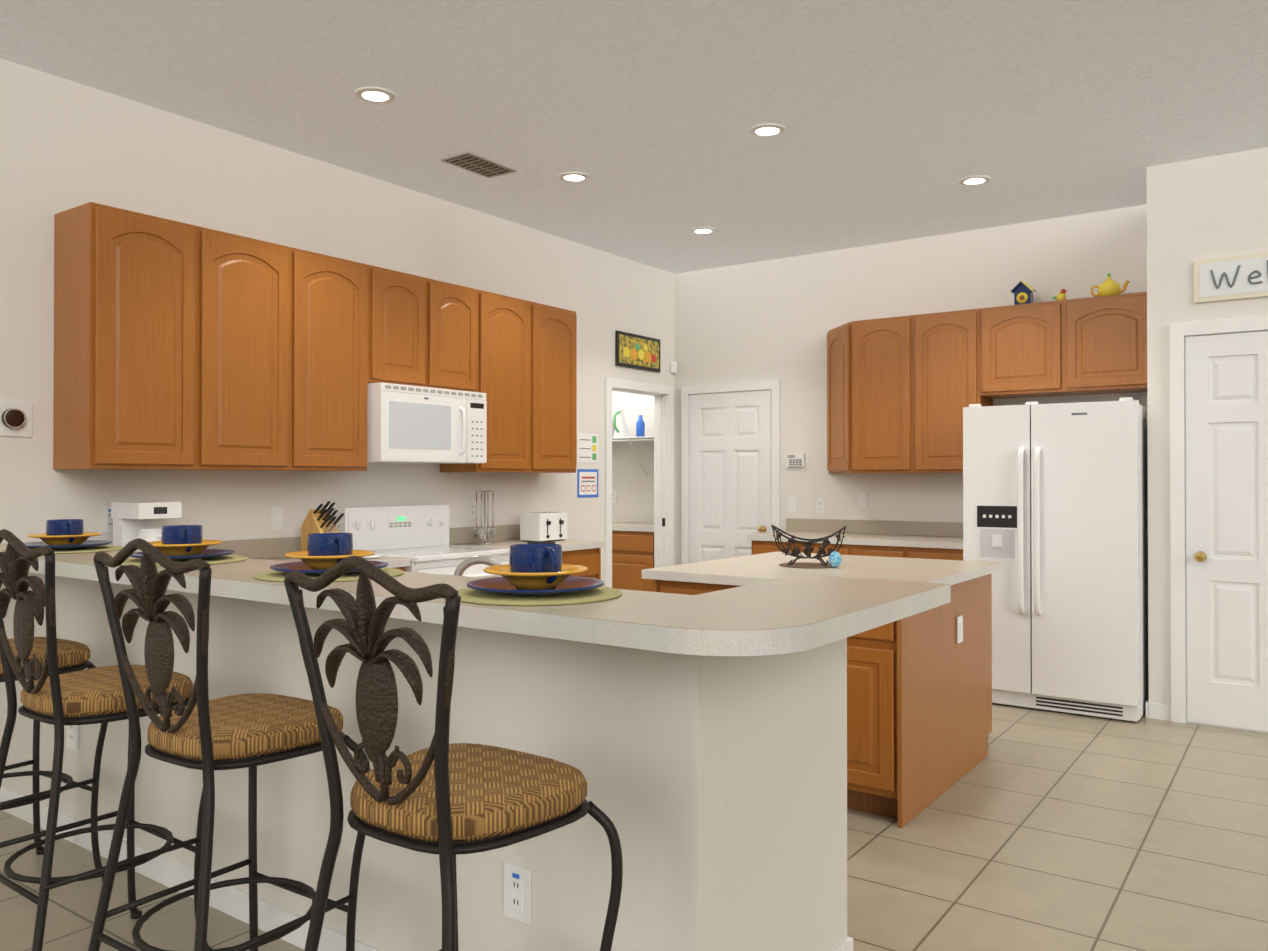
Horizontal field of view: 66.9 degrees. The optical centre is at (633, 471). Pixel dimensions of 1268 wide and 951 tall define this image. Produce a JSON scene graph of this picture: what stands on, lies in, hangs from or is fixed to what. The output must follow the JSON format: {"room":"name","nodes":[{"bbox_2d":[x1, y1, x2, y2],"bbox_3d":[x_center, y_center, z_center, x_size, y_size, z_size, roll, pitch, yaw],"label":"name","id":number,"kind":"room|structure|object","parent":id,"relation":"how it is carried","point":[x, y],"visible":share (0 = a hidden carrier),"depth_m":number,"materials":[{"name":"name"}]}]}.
{"room":"kitchen","nodes":[
{"label":"kitchen","id":0,"kind":"room"},
{"bbox_2d":[0,58,674,585],"bbox_3d":[-2.424,-0.173,4.343,0.120,3.070,10.640,0,-1,35],"label":"wall","id":1,"kind":"structure","parent":0,"point":[66,144],"depth_m":4.91,"materials":[{"name":"white paint"}]},
{"bbox_2d":[0,400,31,436],"bbox_3d":[-2.581,-0.221,3.989,0.032,0.150,0.150,0,-1,35],"label":"thermostat","id":2,"kind":"object","parent":1,"relation":"attached to","point":[15,418],"visible":1,"depth_m":4.00,"materials":[{"name":"white plastic"}]},
{"bbox_2d":[101,506,112,532],"bbox_3d":[-2.359,0.216,4.319,0.010,0.120,0.075,0,-1,35],"label":"electrical outlet","id":3,"kind":"object","parent":1,"relation":"attached to","point":[106,523],"visible":0.67,"depth_m":4.30,"materials":[{"name":"white plastic"}]},
{"bbox_2d":[53,202,204,469],"bbox_3d":[-2.228,-0.559,4.219,0.340,1.100,0.460,0,-1,35],"label":"upper cabinet","id":4,"kind":"object","parent":1,"relation":"attached to","point":[180,346],"depth_m":4.08,"materials":[{"name":"brown wood"}]},
{"bbox_2d":[205,228,296,470],"bbox_3d":[-1.956,-0.556,4.603,0.340,1.100,0.480,0,-1,35],"label":"upper cabinet","id":5,"kind":"object","parent":1,"relation":"attached to","point":[251,284],"depth_m":4.52,"materials":[{"name":"brown wood"}]},
{"bbox_2d":[270,506,282,529],"bbox_3d":[-1.866,0.243,5.011,0.012,0.120,0.075,0,-1,35],"label":"light switch","id":6,"kind":"object","parent":1,"relation":"attached to","point":[276,517],"visible":1,"depth_m":5.01,"materials":[{"name":"white plastic"}]},
{"bbox_2d":[297,249,372,470],"bbox_3d":[-1.678,-0.553,4.994,0.340,1.100,0.480,0,-1,35],"label":"upper cabinet","id":7,"kind":"object","parent":1,"relation":"attached to","point":[335,295],"depth_m":4.90,"materials":[{"name":"brown wood"}]},
{"bbox_2d":[373,266,432,387],"bbox_3d":[-1.421,-0.787,5.357,0.340,0.628,0.407,0,-1,35],"label":"upper cabinet","id":8,"kind":"object","parent":1,"relation":"attached to","point":[402,302],"depth_m":5.28,"materials":[{"name":"brown wood"}]},
{"bbox_2d":[367,382,486,463],"bbox_3d":[-1.255,-0.259,5.485,0.459,0.418,0.790,0,-1,35],"label":"microwave","id":9,"kind":"object","parent":8,"relation":"attached to","point":[408,424],"visible":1,"depth_m":5.31,"materials":[{"name":"white"}]},
{"bbox_2d":[433,279,480,392],"bbox_3d":[-1.186,-0.784,5.690,0.340,0.628,0.408,0,-1,35],"label":"upper cabinet","id":10,"kind":"object","parent":1,"relation":"attached to","point":[456,308],"depth_m":5.61,"materials":[{"name":"brown wood"}]},
{"bbox_2d":[468,500,475,518],"bbox_3d":[-1.039,0.243,6.178,0.008,0.120,0.075,0,-1,35],"label":"electrical outlet","id":11,"kind":"object","parent":1,"relation":"attached to","point":[471,509],"visible":0.98,"depth_m":6.17,"materials":[{"name":"white plastic"}]},
{"bbox_2d":[440,290,536,472],"bbox_3d":[-0.930,-0.545,6.048,0.340,1.100,0.475,0,-1,35],"label":"upper cabinet","id":12,"kind":"object","parent":1,"relation":"attached to","point":[508,324],"depth_m":5.97,"materials":[{"name":"brown wood"}]},
{"bbox_2d":[537,303,576,472],"bbox_3d":[-0.655,-0.542,6.435,0.340,1.100,0.476,0,-1,35],"label":"upper cabinet","id":13,"kind":"object","parent":1,"relation":"attached to","point":[556,327],"depth_m":6.35,"materials":[{"name":"brown wood"}]},
{"bbox_2d":[577,432,597,497],"bbox_3d":[-0.343,-0.047,7.163,0.006,0.480,0.250,0,-1,35],"label":"signs","id":14,"kind":"object","parent":1,"relation":"attached to","point":[587,452],"visible":1,"depth_m":7.16,"materials":[{"name":"white paper"}]},
{"bbox_2d":[615,331,659,371],"bbox_3d":[0.038,-0.958,7.691,0.024,0.270,0.600,0,-1,35],"label":"picture frame","id":15,"kind":"object","parent":1,"relation":"attached to","point":[634,351],"visible":1,"depth_m":7.66,"materials":[{"name":"black plastic"}]},
{"bbox_2d":[605,377,672,587],"bbox_3d":[0.004,0.334,7.742,0.140,2.108,0.936,0,-1,35],"label":"door frame","id":16,"kind":"structure","parent":1,"relation":"attached to","point":[663,474],"depth_m":8.04,"materials":[{"name":"white wood"}]},
{"bbox_2d":[670,361,676,372],"bbox_3d":[0.331,-0.880,8.097,0.060,0.100,0.035,0,0,-25],"label":"sensor","id":17,"kind":"object","parent":1,"relation":"attached to","point":[673,366],"visible":0.88,"depth_m":8.08,"materials":[{"name":"white plastic"}]},
{"bbox_2d":[612,391,653,522],"bbox_3d":[-0.145,-0.137,9.176,1.760,3.070,0.120,0,-1,35],"label":"wall","id":18,"kind":"structure","parent":0,"point":[632,484],"depth_m":8.97,"materials":[{"name":"white paint"}]},
{"bbox_2d":[612,490,616,502],"bbox_3d":[-0.199,0.238,9.132,0.075,0.120,0.008,0,-1,35],"label":"electrical outlet","id":19,"kind":"object","parent":18,"relation":"attached to","point":[614,496],"visible":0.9,"depth_m":9.12,"materials":[{"name":"white plastic"}]},
{"bbox_2d":[612,436,653,475],"bbox_3d":[-0.274,-0.135,8.986,1.730,0.349,0.334,0,-1,35],"label":"shelf","id":20,"kind":"object","parent":18,"relation":"attached to","point":[629,439],"visible":0.27,"depth_m":8.69,"materials":[{"name":"white"}]},
{"bbox_2d":[612,408,629,437],"bbox_3d":[-0.135,-0.449,8.847,0.120,0.270,0.170,0,-1,35],"label":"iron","id":21,"kind":"object","parent":20,"relation":"on","point":[620,427],"depth_m":8.84,"materials":[{"name":"white"}]},
{"bbox_2d":[636,415,644,436],"bbox_3d":[0.060,-0.415,8.776,0.077,0.200,0.077,0,0,20],"label":"bottle","id":22,"kind":"object","parent":20,"relation":"on","point":[640,424],"depth_m":8.75,"materials":[{"name":"blue plastic"}]},
{"bbox_2d":[0,703,1267,950],"bbox_3d":[-0.035,1.399,2.635,9.740,0.100,10.640,0,-1,35],"label":"floor","id":23,"kind":"structure","parent":0,"point":[1038,829],"depth_m":3.33,"materials":[{"name":"tile"}]},
{"bbox_2d":[0,637,107,881],"bbox_3d":[-2.049,0.752,3.091,0.497,1.203,0.527,0,-1,35],"label":"stool","id":24,"kind":"object","parent":23,"relation":"on","point":[73,656],"visible":0.62,"depth_m":3.16,"materials":[{"name":"black metal"}]},
{"bbox_2d":[0,529,212,950],"bbox_3d":[-1.482,0.749,2.597,0.483,1.203,0.514,0,-1,35],"label":"stool","id":25,"kind":"object","parent":23,"relation":"on","point":[56,699],"visible":0.96,"depth_m":2.46,"materials":[{"name":"black metal"}]},
{"bbox_2d":[92,591,179,866],"bbox_3d":[-1.623,0.917,3.732,0.600,0.880,0.600,0,-1,35],"label":"wall panel","id":26,"kind":"object","parent":23,"relation":"on","point":[157,782],"depth_m":3.27,"materials":[{"name":"white paint"}]},
{"bbox_2d":[67,725,78,750],"bbox_3d":[-2.060,0.955,3.518,0.080,0.125,0.008,0,-1,35],"label":"outlet","id":27,"kind":"object","parent":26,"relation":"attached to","point":[73,737],"visible":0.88,"depth_m":3.51,"materials":[{"name":"white plastic"}]},
{"bbox_2d":[176,607,275,906],"bbox_3d":[-1.166,0.915,3.419,0.508,0.880,0.620,0,-1,35],"label":"wall panel","id":28,"kind":"object","parent":23,"relation":"on","point":[240,643],"depth_m":2.93,"materials":[{"name":"white paint"}]},
{"bbox_2d":[88,538,369,950],"bbox_3d":[-0.944,0.746,2.215,0.488,1.203,0.519,0,-1,35],"label":"stool","id":29,"kind":"object","parent":23,"relation":"on","point":[208,737],"visible":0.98,"depth_m":2.12,"materials":[{"name":"black metal"}]},
{"bbox_2d":[272,619,355,946],"bbox_3d":[-0.794,0.913,3.155,0.405,0.880,0.620,0,-1,35],"label":"wall panel","id":30,"kind":"object","parent":23,"relation":"on","point":[300,791],"depth_m":2.72,"materials":[{"name":"white paint"}]},
{"bbox_2d":[335,505,509,577],"bbox_3d":[-1.131,0.785,5.395,0.722,1.170,0.781,0,-1,35],"label":"range","id":31,"kind":"object","parent":23,"relation":"on","point":[418,535],"visible":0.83,"depth_m":5.42,"materials":[{"name":"white metal"}]},
{"bbox_2d":[356,631,531,950],"bbox_3d":[-0.355,0.911,2.844,0.671,0.880,0.620,0,-1,35],"label":"wall panel","id":32,"kind":"object","parent":23,"relation":"on","point":[399,908],"depth_m":2.37,"materials":[{"name":"white paint"}]},
{"bbox_2d":[284,556,622,950],"bbox_3d":[-0.346,0.742,1.753,0.482,1.203,0.505,0,-1,35],"label":"stool","id":33,"kind":"object","parent":23,"relation":"on","point":[444,799],"visible":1,"depth_m":1.64,"materials":[{"name":"black metal"}]},
{"bbox_2d":[562,548,600,579],"bbox_3d":[-0.592,0.936,6.271,0.620,0.880,0.421,0,-1,35],"label":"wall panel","id":34,"kind":"object","parent":23,"relation":"on","point":[586,553],"depth_m":6.16,"materials":[{"name":"brown wood"}]},
{"bbox_2d":[258,556,409,567],"bbox_3d":[-1.855,0.464,4.482,0.637,0.038,1.543,0,-1,35],"label":"countertop","id":35,"kind":"structure","parent":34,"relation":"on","point":[394,562],"depth_m":4.87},
{"bbox_2d":[111,501,180,546],"bbox_3d":[-2.137,0.287,4.222,0.275,0.305,0.190,0,-1,35],"label":"coffee maker","id":36,"kind":"object","parent":35,"relation":"on","point":[137,520],"visible":0.44,"depth_m":4.19,"materials":[{"name":"white plastic"}]},
{"bbox_2d":[301,501,344,550],"bbox_3d":[-1.599,0.299,4.943,0.227,0.293,0.110,0,-1,35],"label":"knife block","id":37,"kind":"object","parent":35,"relation":"on","point":[318,520],"visible":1,"depth_m":4.92,"materials":[{"name":"brown wood"}]},
{"bbox_2d":[362,555,380,558],"bbox_3d":[-1.355,0.439,4.929,0.110,0.012,0.110,0,-1,35],"label":"spoon rest","id":38,"kind":"object","parent":35,"relation":"on","point":[372,557],"visible":0.79,"depth_m":4.90,"materials":[{"name":"white ceramic"}]},
{"bbox_2d":[449,540,605,551],"bbox_3d":[-0.699,0.476,6.110,0.637,0.038,0.873,0,-1,35],"label":"countertop","id":39,"kind":"structure","parent":34,"relation":"on","point":[567,545],"depth_m":6.11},
{"bbox_2d":[473,490,495,544],"bbox_3d":[-0.935,0.285,6.005,0.119,0.336,0.122,0,0,-28],"label":"stand","id":40,"kind":"object","parent":39,"relation":"on","point":[484,532],"visible":1,"depth_m":6.00,"materials":[{"name":"silver metal"}]},
{"bbox_2d":[527,541,555,543],"bbox_3d":[-0.573,0.445,5.943,0.179,0.015,0.179,0,-1,35],"label":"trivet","id":41,"kind":"object","parent":39,"relation":"on","point":[547,542],"visible":0.79,"depth_m":5.94,"materials":[{"name":"black metal"}]},
{"bbox_2d":[520,512,566,541],"bbox_3d":[-0.585,0.362,6.308,0.190,0.186,0.280,0,-1,35],"label":"toaster","id":42,"kind":"object","parent":39,"relation":"on","point":[543,526],"visible":1,"depth_m":6.22,"materials":[{"name":"white"}]},
{"bbox_2d":[612,530,653,591],"bbox_3d":[0.114,0.954,8.526,0.584,0.880,0.620,0,-1,35],"label":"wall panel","id":43,"kind":"object","parent":23,"relation":"on","point":[632,550],"depth_m":8.24,"materials":[{"name":"brown wood"}]},
{"bbox_2d":[612,522,653,529],"bbox_3d":[-0.365,0.497,8.864,1.752,0.038,0.630,0,-1,35],"label":"countertop","id":44,"kind":"structure","parent":43,"relation":"on","point":[615,525],"depth_m":8.34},
{"bbox_2d":[532,655,807,950],"bbox_3d":[0.082,0.908,2.533,0.490,0.880,0.620,0,-1,35],"label":"wall panel","id":45,"kind":"object","parent":23,"relation":"on","point":[700,741],"depth_m":2.11,"materials":[{"name":"white paint"}]},
{"bbox_2d":[100,583,715,674],"bbox_3d":[-0.785,0.454,3.163,2.630,0.039,0.638,0,-1,35],"label":"countertop","id":46,"kind":"structure","parent":45,"relation":"on","point":[677,663],"depth_m":2.27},
{"bbox_2d":[0,543,950,666],"bbox_3d":[-0.979,0.317,3.100,3.668,0.046,1.012,0,-1,35],"label":"countertop","id":47,"kind":"structure","parent":45,"relation":"on","point":[763,624],"depth_m":2.05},
{"bbox_2d":[1,519,122,553],"bbox_3d":[-2.132,0.238,3.593,0.400,0.114,0.400,0,-1,35],"label":"place setting","id":48,"kind":"object","parent":47,"relation":"on","point":[65,536],"visible":0.92,"depth_m":3.54,"materials":[{"name":"blue ceramic"}]},
{"bbox_2d":[121,525,247,565],"bbox_3d":[-1.472,0.234,3.124,0.400,0.114,0.400,0,-1,35],"label":"place setting","id":49,"kind":"object","parent":47,"relation":"on","point":[180,543],"visible":0.85,"depth_m":3.07,"materials":[{"name":"blue ceramic"}]},
{"bbox_2d":[253,533,403,581],"bbox_3d":[-0.847,0.231,2.675,0.400,0.114,0.400,0,-1,35],"label":"place setting","id":50,"kind":"object","parent":47,"relation":"on","point":[323,553],"visible":0.75,"depth_m":2.62,"materials":[{"name":"blue ceramic"}]},
{"bbox_2d":[457,543,621,605],"bbox_3d":[-0.227,0.227,2.218,0.400,0.114,0.400,0,-1,35],"label":"place setting","id":51,"kind":"object","parent":47,"relation":"on","point":[535,574],"visible":1,"depth_m":2.16,"materials":[{"name":"blue ceramic"}]},
{"bbox_2d":[504,862,530,924],"bbox_3d":[-0.275,0.989,2.249,0.080,0.125,0.010,0,-1,35],"label":"outlet","id":52,"kind":"object","parent":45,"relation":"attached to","point":[517,892],"visible":1,"depth_m":2.24,"materials":[{"name":"white plastic"}]},
{"bbox_2d":[752,542,799,554],"bbox_3d":[1.188,0.943,7.151,0.388,0.880,0.620,0,-1,35],"label":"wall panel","id":53,"kind":"object","parent":23,"relation":"on","point":[757,547],"depth_m":6.94,"materials":[{"name":"brown wood"}]},
{"bbox_2d":[653,576,991,827],"bbox_3d":[0.913,0.923,4.487,1.145,0.880,1.247,0,-1,35],"label":"kitchen island","id":54,"kind":"object","parent":23,"relation":"on","point":[919,707],"depth_m":3.83,"materials":[{"name":"brown wood"}]},
{"bbox_2d":[642,552,1001,587],"bbox_3d":[0.916,0.464,4.499,1.220,0.038,1.330,0,-1,35],"label":"island countertop","id":55,"kind":"structure","parent":54,"relation":"on","point":[764,567],"depth_m":4.32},
{"bbox_2d":[771,525,845,567],"bbox_3d":[0.819,0.347,4.502,0.335,0.190,0.273,0,-1,35],"label":"basket","id":56,"kind":"object","parent":55,"relation":"on","point":[808,549],"visible":1,"depth_m":4.46,"materials":[{"name":"black metal"}]},
{"bbox_2d":[829,551,841,567],"bbox_3d":[0.923,0.403,4.397,0.058,0.076,0.057,0,-1,35],"label":"egg","id":57,"kind":"object","parent":55,"relation":"on","point":[835,559],"visible":0.96,"depth_m":4.38,"materials":[{"name":"blue ceramic"}]},
{"bbox_2d":[957,615,962,643],"bbox_3d":[1.438,0.696,4.225,0.012,0.115,0.070,0,-1,35],"label":"outlet","id":58,"kind":"object","parent":54,"relation":"attached to","point":[959,629],"visible":0.93,"depth_m":4.21,"materials":[{"name":"white plastic"}]},
{"bbox_2d":[800,542,851,554],"bbox_3d":[1.504,0.941,6.927,0.387,0.880,0.620,0,-1,35],"label":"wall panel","id":59,"kind":"object","parent":23,"relation":"on","point":[844,550],"depth_m":6.66,"materials":[{"name":"brown wood"}]},
{"bbox_2d":[852,546,907,557],"bbox_3d":[1.819,0.940,6.703,0.388,0.880,0.620,0,-1,35],"label":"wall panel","id":60,"kind":"object","parent":23,"relation":"on","point":[882,551],"depth_m":6.45,"materials":[{"name":"brown wood"}]},
{"bbox_2d":[748,530,962,549],"bbox_3d":[1.652,0.481,6.814,1.560,0.038,0.638,0,-1,35],"label":"countertop","id":61,"kind":"structure","parent":60,"relation":"on","point":[925,541],"depth_m":6.57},
{"bbox_2d":[908,546,962,560],"bbox_3d":[2.135,0.938,6.478,0.387,0.880,0.620,0,-1,35],"label":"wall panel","id":62,"kind":"object","parent":23,"relation":"on","point":[913,551],"depth_m":6.24,"materials":[{"name":"brown wood"}]},
{"bbox_2d":[963,397,1148,721],"bbox_3d":[2.563,0.480,5.759,0.928,1.761,0.908,0,-1,35],"label":"fridge","id":63,"kind":"object","parent":23,"relation":"on","point":[1055,509],"visible":0.96,"depth_m":5.40,"materials":[{"name":"white metal"}]},
{"bbox_2d":[0,0,1267,273],"bbox_3d":[-0.035,-1.771,2.659,9.740,0.100,10.640,0,-1,35],"label":"ceiling","id":64,"kind":"structure","parent":0,"point":[898,120],"depth_m":4.38,"materials":[{"name":"white paint"}]},
{"bbox_2d":[354,87,395,103],"bbox_3d":[-1.173,-1.703,4.347,0.184,0.009,0.184,0,-1,35],"label":"recessed light","id":65,"kind":"object","parent":64,"relation":"in","point":[376,95],"visible":0.98,"depth_m":4.34,"materials":[{"name":"white"}]},
{"bbox_2d":[440,152,516,177],"bbox_3d":[-0.859,-1.694,5.316,0.210,0.013,0.380,0,-1,35],"label":"ceiling vent","id":66,"kind":"object","parent":64,"relation":"in","point":[477,164],"visible":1,"depth_m":5.29,"materials":[{"name":"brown metal"}]},
{"bbox_2d":[558,172,589,182],"bbox_3d":[-0.345,-1.694,5.525,0.184,0.009,0.184,0,-1,35],"label":"recessed light","id":67,"kind":"object","parent":64,"relation":"in","point":[574,177],"visible":0.98,"depth_m":5.51,"materials":[{"name":"white"}]},
{"bbox_2d":[690,227,715,234],"bbox_3d":[0.484,-1.685,6.718,0.184,0.009,0.184,0,-1,35],"label":"recessed light","id":68,"kind":"object","parent":64,"relation":"in","point":[703,230],"visible":0.94,"depth_m":6.70,"materials":[{"name":"white"}]},
{"bbox_2d":[749,123,785,137],"bbox_3d":[0.665,-1.700,4.785,0.184,0.009,0.184,0,-1,35],"label":"recessed light","id":69,"kind":"object","parent":64,"relation":"in","point":[765,130],"visible":0.94,"depth_m":4.78,"materials":[{"name":"white"}]},
{"bbox_2d":[958,175,990,185],"bbox_3d":[1.985,-1.694,5.590,0.184,0.009,0.184,0,-1,35],"label":"recessed light","id":70,"kind":"object","parent":64,"relation":"in","point":[976,180],"visible":1,"depth_m":5.58,"materials":[{"name":"white"}]},
{"bbox_2d":[675,205,1146,564],"bbox_3d":[1.926,-0.152,7.092,3.790,3.070,0.120,0,-1,35],"label":"wall","id":71,"kind":"structure","parent":0,"point":[773,319],"depth_m":7.21,"materials":[{"name":"white paint"}]},
{"bbox_2d":[681,380,780,563],"bbox_3d":[0.765,0.335,7.794,0.912,2.106,0.094,0,-1,35],"label":"door","id":72,"kind":"structure","parent":71,"relation":"attached to","point":[730,467],"depth_m":7.81,"materials":[{"name":"white wood"}]},
{"bbox_2d":[788,497,796,511],"bbox_3d":[1.235,0.256,7.498,0.075,0.120,0.012,0,-1,35],"label":"light switch","id":73,"kind":"object","parent":71,"relation":"attached to","point":[792,504],"visible":1,"depth_m":7.49,"materials":[{"name":"white plastic"}]},
{"bbox_2d":[786,453,804,466],"bbox_3d":[1.259,-0.089,7.474,0.150,0.100,0.028,0,-1,35],"label":"keypad","id":74,"kind":"object","parent":71,"relation":"attached to","point":[792,460],"visible":0.96,"depth_m":7.46,"materials":[{"name":"white plastic"}]},
{"bbox_2d":[816,498,824,513],"bbox_3d":[1.432,0.265,7.359,0.075,0.120,0.008,0,-1,35],"label":"electrical outlet","id":75,"kind":"object","parent":71,"relation":"attached to","point":[820,505],"visible":1,"depth_m":7.36,"materials":[{"name":"white plastic"}]},
{"bbox_2d":[827,323,846,472],"bbox_3d":[1.524,-0.532,7.107,0.319,1.090,0.319,0,-1,35],"label":"upper cabinet","id":76,"kind":"object","parent":71,"relation":"attached to","point":[836,337],"depth_m":7.10,"materials":[{"name":"brown wood"}]},
{"bbox_2d":[858,492,867,507],"bbox_3d":[1.709,0.213,7.161,0.070,0.115,0.012,0,-1,35],"label":"electrical outlet","id":77,"kind":"object","parent":71,"relation":"attached to","point":[862,499],"visible":1,"depth_m":7.16,"materials":[{"name":"white plastic"}]},
{"bbox_2d":[847,315,914,472],"bbox_3d":[1.832,-0.534,6.876,0.450,1.090,0.340,0,-1,35],"label":"upper cabinet","id":78,"kind":"object","parent":71,"relation":"attached to","point":[902,391],"depth_m":6.74,"materials":[{"name":"brown wood"}]},
{"bbox_2d":[915,309,992,472],"bbox_3d":[2.199,-0.536,6.616,0.450,1.090,0.340,0,-1,35],"label":"upper cabinet","id":79,"kind":"object","parent":71,"relation":"attached to","point":[946,343],"depth_m":6.48,"materials":[{"name":"brown wood"}]},
{"bbox_2d":[979,300,1066,399],"bbox_3d":[2.594,-0.793,6.337,0.520,0.580,0.340,0,-1,35],"label":"upper cabinet","id":80,"kind":"object","parent":71,"relation":"attached to","point":[1023,347],"depth_m":6.19,"materials":[{"name":"brown wood"}]},
{"bbox_2d":[1011,281,1036,304],"bbox_3d":[2.570,-1.167,6.324,0.142,0.164,0.110,0,-1,35],"label":"birdhouse","id":81,"kind":"object","parent":80,"relation":"on","point":[1022,292],"visible":0.85,"depth_m":6.29,"materials":[{"name":"blue wood"}]},
{"bbox_2d":[1052,289,1066,300],"bbox_3d":[2.754,-1.132,6.193,0.100,0.093,0.048,0,-1,35],"label":"bird","id":82,"kind":"object","parent":80,"relation":"on","point":[1061,295],"visible":0.92,"depth_m":6.17},
{"bbox_2d":[1067,292,1146,395],"bbox_3d":[3.018,-0.796,6.036,0.520,0.580,0.340,0,-1,35],"label":"upper cabinet","id":83,"kind":"object","parent":71,"relation":"attached to","point":[1107,335],"depth_m":5.91,"materials":[{"name":"brown wood"}]},
{"bbox_2d":[1090,273,1129,296],"bbox_3d":[2.991,-1.168,6.025,0.226,0.162,0.136,0,-1,35],"label":"teapot","id":84,"kind":"object","parent":83,"relation":"on","point":[1108,286],"visible":0.92,"depth_m":5.98,"materials":[{"name":"yellow ceramic"}]},
{"bbox_2d":[1146,163,1171,704],"bbox_3d":[3.150,-0.164,5.647,0.120,3.070,0.820,0,-1,35],"label":"wall","id":85,"kind":"structure","parent":0,"point":[1159,304],"depth_m":5.31,"materials":[{"name":"white paint"}]},
{"bbox_2d":[1146,699,1170,720],"bbox_3d":[0.384,1.298,1.602,7.618,0.085,9.200,0,-1,35],"label":"baseboard","id":86,"kind":"structure","parent":85,"relation":"attached to","point":[1158,711],"depth_m":5.30,"materials":[{"name":"white wood"}]},
{"bbox_2d":[1171,147,1267,323],"bbox_3d":[4.606,-0.175,4.183,3.950,3.070,0.120,0,-1,35],"label":"wall","id":87,"kind":"structure","parent":0,"point":[1219,205],"depth_m":5.16,"materials":[{"name":"white paint"}]},
{"bbox_2d":[1170,316,1267,732],"bbox_3d":[3.307,0.278,4.984,0.912,2.176,0.094,0,-1,35],"label":"door","id":88,"kind":"structure","parent":87,"relation":"attached to","point":[1219,497],"depth_m":5.13,"materials":[{"name":"white wood"}]},
{"bbox_2d":[1194,252,1267,302],"bbox_3d":[3.467,-1.034,4.909,1.040,0.230,0.025,0,-1,35],"label":"welcome sign","id":89,"kind":"object","parent":87,"relation":"attached to","point":[1232,277],"visible":1,"depth_m":5.11,"materials":[{"name":"beige"}]}
]}

